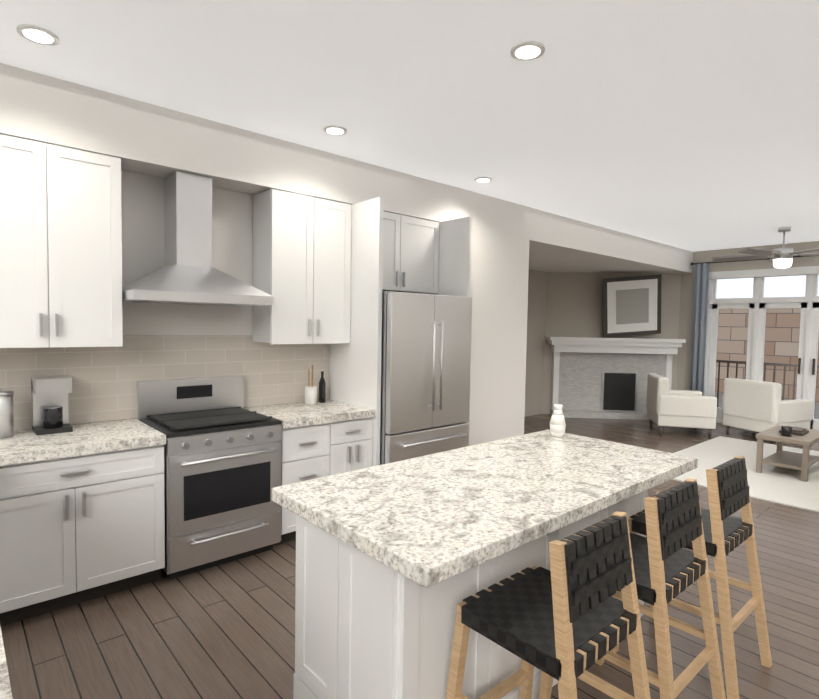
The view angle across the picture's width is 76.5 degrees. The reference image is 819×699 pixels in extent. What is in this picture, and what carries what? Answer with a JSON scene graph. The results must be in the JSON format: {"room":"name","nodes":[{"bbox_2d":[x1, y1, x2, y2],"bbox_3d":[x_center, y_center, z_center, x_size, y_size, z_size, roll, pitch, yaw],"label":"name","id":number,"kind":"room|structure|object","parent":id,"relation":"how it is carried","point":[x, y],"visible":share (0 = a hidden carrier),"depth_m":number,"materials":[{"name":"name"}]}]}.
{"room":"kitchen and living room","nodes":[
{"label":"kitchen and living room","id":0,"kind":"room"},
{"bbox_2d":[0,626,12,698],"bbox_3d":[-1.833,0.608,1.622,0.766,0.055,3.141,-1,4,-42],"label":"countertop","id":1,"kind":"structure","parent":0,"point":[5,688],"depth_m":1.00,"materials":[{"name":"white stone"}]},
{"bbox_2d":[18,170,329,429],"bbox_3d":[-1.602,-0.103,4.022,4.330,3.000,0.200,-1,4,-42],"label":"wall","id":2,"kind":"structure","parent":0,"point":[143,220],"depth_m":3.76,"materials":[{"name":"white paint"}]},
{"bbox_2d":[0,134,122,347],"bbox_3d":[-2.209,-0.607,3.081,0.838,1.156,0.324,-1,4,-42],"label":"upper cabinet","id":3,"kind":"object","parent":2,"relation":"attached to","point":[60,249],"depth_m":3.02,"materials":[{"name":"white wood"}]},
{"bbox_2d":[0,335,328,429],"bbox_3d":[-1.940,0.191,3.597,3.241,0.578,0.010,-1,4,-42],"label":"tile backsplash","id":4,"kind":"structure","parent":2,"relation":"attached to","point":[104,383],"depth_m":3.67,"materials":[{"name":"beige tile"}]},
{"bbox_2d":[122,171,273,305],"bbox_3d":[-1.475,-0.758,3.581,0.910,0.885,0.536,-1,4,-42],"label":"range hood","id":5,"kind":"object","parent":2,"relation":"attached to","point":[188,273],"visible":0.94,"depth_m":3.55,"materials":[{"name":"silver metal"}]},
{"bbox_2d":[252,189,351,343],"bbox_3d":[-0.872,-0.640,4.265,0.725,1.156,0.324,-1,4,-42],"label":"upper cabinet","id":6,"kind":"object","parent":2,"relation":"attached to","point":[302,243],"depth_m":4.10,"materials":[{"name":"white wood"}]},
{"bbox_2d":[0,0,818,251],"bbox_3d":[1.774,-1.642,4.971,11.100,0.100,6.350,-1,4,-42],"label":"ceiling","id":7,"kind":"structure","parent":0,"point":[691,125],"depth_m":3.02,"materials":[{"name":"white paint"}]},
{"bbox_2d":[17,24,58,45],"bbox_3d":[-1.807,-1.529,2.531,0.169,0.013,0.169,4,4,42],"label":"recessed light","id":8,"kind":"object","parent":7,"relation":"in","point":[33,33],"depth_m":2.52,"materials":[{"name":"white"}]},
{"bbox_2d":[0,63,442,221],"bbox_3d":[-1.403,-1.400,3.764,4.326,0.373,0.316,-1,4,-42],"label":"soffit ceiling","id":9,"kind":"structure","parent":7,"relation":"attached to","point":[139,137],"depth_m":3.50,"materials":[{"name":"white paint"}]},
{"bbox_2d":[323,125,346,135],"bbox_3d":[-0.531,-1.564,3.714,0.169,0.013,0.169,3,4,39],"label":"recessed light","id":10,"kind":"object","parent":7,"relation":"in","point":[335,130],"depth_m":3.69,"materials":[{"name":"white"}]},
{"bbox_2d":[474,177,491,182],"bbox_3d":[0.696,-1.600,4.907,0.169,0.013,0.169,2,3,24],"label":"recessed light","id":11,"kind":"object","parent":7,"relation":"in","point":[479,179],"depth_m":4.88,"materials":[{"name":"white"}]},
{"bbox_2d":[511,41,544,60],"bbox_3d":[0.591,-1.490,2.600,0.169,0.013,0.169,4,4,42],"label":"recessed light","id":12,"kind":"object","parent":7,"relation":"in","point":[527,50],"depth_m":2.59,"materials":[{"name":"white"}]},
{"bbox_2d":[529,207,692,273],"bbox_3d":[2.598,-1.552,8.357,4.878,0.373,1.888,-1,4,-42],"label":"ceiling bulkhead","id":13,"kind":"object","parent":7,"relation":"attached to","point":[558,243],"visible":0.64,"depth_m":7.53,"materials":[{"name":"white paint"}]},
{"bbox_2d":[712,227,818,268],"bbox_3d":[4.977,-1.361,7.010,1.644,0.545,1.581,-1,4,-42],"label":"ceiling fan","id":14,"kind":"object","parent":7,"relation":"hanging from","point":[782,258],"visible":1,"depth_m":6.90,"materials":[{"name":"silver metal"}]},
{"bbox_2d":[1,414,818,698],"bbox_3d":[1.720,1.454,5.121,11.100,0.100,6.350,-1,4,-42],"label":"floor","id":15,"kind":"structure","parent":0,"point":[225,631],"depth_m":2.73,"materials":[{"name":"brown wood"}]},
{"bbox_2d":[0,445,164,625],"bbox_3d":[-2.055,0.999,3.106,0.930,0.872,0.664,-1,4,-42],"label":"base cabinet","id":16,"kind":"object","parent":15,"relation":"on","point":[74,530],"depth_m":2.87,"materials":[{"name":"white wood"}]},
{"bbox_2d":[0,418,165,465],"bbox_3d":[-2.012,0.534,3.084,0.878,0.055,0.711,-1,4,-42],"label":"countertop","id":17,"kind":"structure","parent":16,"relation":"on","point":[24,445],"depth_m":2.97,"materials":[{"name":"white stone"}]},
{"bbox_2d":[0,388,13,438],"bbox_3d":[-2.356,0.362,2.994,0.124,0.283,0.124,-1,4,-42],"label":"steel canister","id":18,"kind":"object","parent":17,"relation":"on","point":[6,417],"visible":1,"depth_m":2.97,"materials":[{"name":"silver metal"}]},
{"bbox_2d":[31,375,72,434],"bbox_3d":[-2.188,0.333,3.181,0.180,0.329,0.220,-1,4,-42],"label":"coffee maker","id":19,"kind":"object","parent":17,"relation":"on","point":[50,410],"visible":1,"depth_m":3.14,"materials":[{"name":"silver"}]},
{"bbox_2d":[137,376,281,578],"bbox_3d":[-1.383,0.826,3.629,0.756,1.190,0.738,-1,4,-42],"label":"range","id":20,"kind":"object","parent":15,"relation":"on","point":[222,459],"visible":0.98,"depth_m":3.43,"materials":[{"name":"silver metal"}]},
{"bbox_2d":[273,421,339,545],"bbox_3d":[-0.954,0.972,4.082,0.463,0.872,0.664,-1,4,-42],"label":"base cabinet","id":21,"kind":"object","parent":15,"relation":"on","point":[309,452],"depth_m":3.81,"materials":[{"name":"white wood"}]},
{"bbox_2d":[244,400,374,428],"bbox_3d":[-0.808,0.503,4.164,0.807,0.055,0.691,-1,4,-42],"label":"countertop","id":22,"kind":"structure","parent":21,"relation":"on","point":[298,414],"depth_m":4.03,"materials":[{"name":"white stone"}]},
{"bbox_2d":[305,365,316,404],"bbox_3d":[-0.833,0.298,4.395,0.100,0.329,0.100,-1,4,-42],"label":"utensil crock","id":23,"kind":"object","parent":22,"relation":"on","point":[311,395],"visible":1,"depth_m":4.36,"materials":[{"name":"white ceramic"}]},
{"bbox_2d":[319,371,325,402],"bbox_3d":[-0.756,0.323,4.505,0.060,0.270,0.060,-1,4,-42],"label":"oil bottle","id":24,"kind":"object","parent":22,"relation":"on","point":[322,390],"visible":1,"depth_m":4.48,"materials":[{"name":"black glass"}]},
{"bbox_2d":[340,417,371,472],"bbox_3d":[-0.674,0.965,4.330,0.403,0.872,0.664,-1,4,-42],"label":"base cabinet","id":25,"kind":"object","parent":15,"relation":"on","point":[355,434],"depth_m":4.09,"materials":[{"name":"white wood"}]},
{"bbox_2d":[329,197,470,466],"bbox_3d":[-0.084,0.080,4.762,1.075,2.616,0.696,-1,4,-42],"label":"surround","id":26,"kind":"object","parent":15,"relation":"on","point":[393,252],"visible":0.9,"depth_m":4.51,"materials":[{"name":"white wood"}]},
{"bbox_2d":[380,291,471,464],"bbox_3d":[-0.045,0.452,4.709,0.950,1.880,0.862,-1,4,-42],"label":"refrigerator","id":27,"kind":"object","parent":15,"relation":"on","point":[425,371],"visible":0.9,"depth_m":4.34,"materials":[{"name":"silver metal"}]},
{"bbox_2d":[293,478,673,698],"bbox_3d":[0.458,1.071,2.530,1.846,0.871,0.868,-1,4,-42],"label":"kitchen island","id":28,"kind":"object","parent":15,"relation":"on","point":[363,630],"depth_m":1.93,"materials":[{"name":"white painted wood"},{"name":"white granite"}]},
{"bbox_2d":[272,430,697,589],"bbox_3d":[0.488,0.607,2.482,2.010,0.055,0.940,-1,4,-42],"label":"island countertop","id":29,"kind":"structure","parent":28,"relation":"on","point":[432,519],"depth_m":2.11,"materials":[{"name":"white stone"}]},
{"bbox_2d":[550,404,565,436],"bbox_3d":[0.932,0.447,3.267,0.100,0.200,0.100,-1,4,-42],"label":"vase","id":30,"kind":"object","parent":29,"relation":"on","point":[557,424],"visible":1,"depth_m":3.23,"materials":[{"name":"white ceramic"}]},
{"bbox_2d":[446,511,650,698],"bbox_3d":[0.474,1.046,1.734,0.506,1.007,0.576,-1,4,-42],"label":"bar stool","id":31,"kind":"object","parent":15,"relation":"on","point":[567,620],"visible":1,"depth_m":1.64,"materials":[{"name":"black leather"}]},
{"bbox_2d":[546,337,685,419],"bbox_3d":[3.678,0.510,9.403,2.340,1.440,0.350,1,3,3],"label":"fireplace","id":32,"kind":"object","parent":15,"relation":"on","point":[599,377],"visible":0.81,"depth_m":9.47,"materials":[{"name":"grey stone"},{"name":"white painted wood"},{"name":"black metal"}]},
{"bbox_2d":[602,274,661,336],"bbox_3d":[3.948,-0.768,9.234,1.086,1.128,0.186,1,3,4],"label":"framed picture","id":33,"kind":"object","parent":32,"relation":"on","point":[631,305],"visible":1,"depth_m":9.21,"materials":[{"name":"grey"}]},
{"bbox_2d":[538,478,725,698],"bbox_3d":[0.930,1.034,2.139,0.506,1.007,0.576,-1,4,-42],"label":"bar stool","id":34,"kind":"object","parent":15,"relation":"on","point":[667,568],"visible":0.65,"depth_m":1.99,"materials":[{"name":"brown wood"}]},
{"bbox_2d":[646,373,716,437],"bbox_3d":[4.254,0.860,8.192,0.820,0.880,0.840,2,3,13],"label":"armchair","id":35,"kind":"object","parent":15,"relation":"on","point":[665,405],"visible":1,"depth_m":7.84,"materials":[{"name":"white fabric"}]},
{"bbox_2d":[611,456,771,698],"bbox_3d":[1.387,1.022,2.543,0.506,1.007,0.576,-1,4,-42],"label":"bar stool","id":36,"kind":"object","parent":15,"relation":"on","point":[725,533],"visible":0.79,"depth_m":2.37,"materials":[{"name":"brown wood"}]},
{"bbox_2d":[673,436,818,511],"bbox_3d":[4.247,1.389,6.188,2.900,0.013,1.920,-1,4,-42],"label":"living room rug","id":37,"kind":"object","parent":15,"relation":"on","point":[780,485],"visible":0.67,"depth_m":5.85,"materials":[{"name":"white carpet"}]},
{"bbox_2d":[756,425,818,481],"bbox_3d":[4.410,1.176,5.998,0.900,0.435,0.500,-1,4,-42],"label":"coffee table","id":38,"kind":"object","parent":37,"relation":"on","point":[803,462],"visible":0.9,"depth_m":5.85,"materials":[{"name":"brown wood"}]},
{"bbox_2d":[779,426,808,436],"bbox_3d":[4.354,0.909,5.918,0.480,0.100,0.220,-1,4,-42],"label":"books","id":39,"kind":"object","parent":38,"relation":"on","point":[788,431],"visible":1,"depth_m":5.82,"materials":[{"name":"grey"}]},
{"bbox_2d":[722,378,812,443],"bbox_3d":[5.367,0.896,7.837,0.820,0.880,0.840,0,3,-22],"label":"armchair","id":40,"kind":"object","parent":15,"relation":"on","point":[756,406],"visible":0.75,"depth_m":7.55,"materials":[{"name":"white fabric"}]},
{"bbox_2d":[442,183,529,445],"bbox_3d":[0.664,-0.150,5.815,1.440,3.000,0.520,-1,4,-42],"label":"wall","id":41,"kind":"structure","parent":0,"point":[499,260],"depth_m":5.71,"materials":[{"name":"white paint"}]},
{"bbox_2d":[524,270,546,416],"bbox_3d":[1.882,-0.292,9.202,5.280,3.000,0.200,-1,4,-42],"label":"wall","id":42,"kind":"structure","parent":0,"point":[535,342],"depth_m":9.44,"materials":[{"name":"beige paint"}]},
{"bbox_2d":[542,272,680,413],"bbox_3d":[3.702,-0.277,9.546,1.700,3.000,1.700,-1,4,-42],"label":"wall","id":43,"kind":"structure","parent":0,"point":[574,304],"depth_m":9.55,"materials":[{"name":"beige paint"}]},
{"bbox_2d":[676,241,818,389],"bbox_3d":[5.805,-0.195,8.607,0.200,3.000,5.900,-1,4,-42],"label":"wall","id":44,"kind":"structure","parent":0,"point":[685,328],"depth_m":9.21,"materials":[{"name":"beige paint"}]},
{"bbox_2d":[689,256,811,395],"bbox_3d":[6.175,-0.065,7.913,0.170,2.780,3.640,-1,4,-42],"label":"curtain","id":45,"kind":"object","parent":44,"relation":"attached to","point":[699,319],"visible":0.9,"depth_m":9.07,"materials":[{"name":"blue fabric"}]},
{"bbox_2d":[703,266,818,429],"bbox_3d":[6.210,0.027,8.103,0.170,2.620,3.070,-1,4,-42],"label":"french door","id":46,"kind":"structure","parent":44,"relation":"in","point":[757,304],"depth_m":8.54,"materials":[{"name":"white wood"}]},
{"label":"outside","id":47,"kind":"structure","parent":0,"visible":0},
{"bbox_2d":[715,275,818,402],"bbox_3d":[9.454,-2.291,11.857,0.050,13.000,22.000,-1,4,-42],"label":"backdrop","id":48,"kind":"structure","parent":47,"point":[782,332],"depth_m":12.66,"materials":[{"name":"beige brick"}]},
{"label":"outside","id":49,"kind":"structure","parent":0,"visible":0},
{"bbox_2d":[715,360,818,418],"bbox_3d":[7.593,0.811,10.404,4.780,1.120,10.000,-1,4,-42],"label":"balcony railing","id":50,"kind":"object","parent":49,"point":[718,396],"depth_m":10.28,"materials":[{"name":"grey"}]}
]}

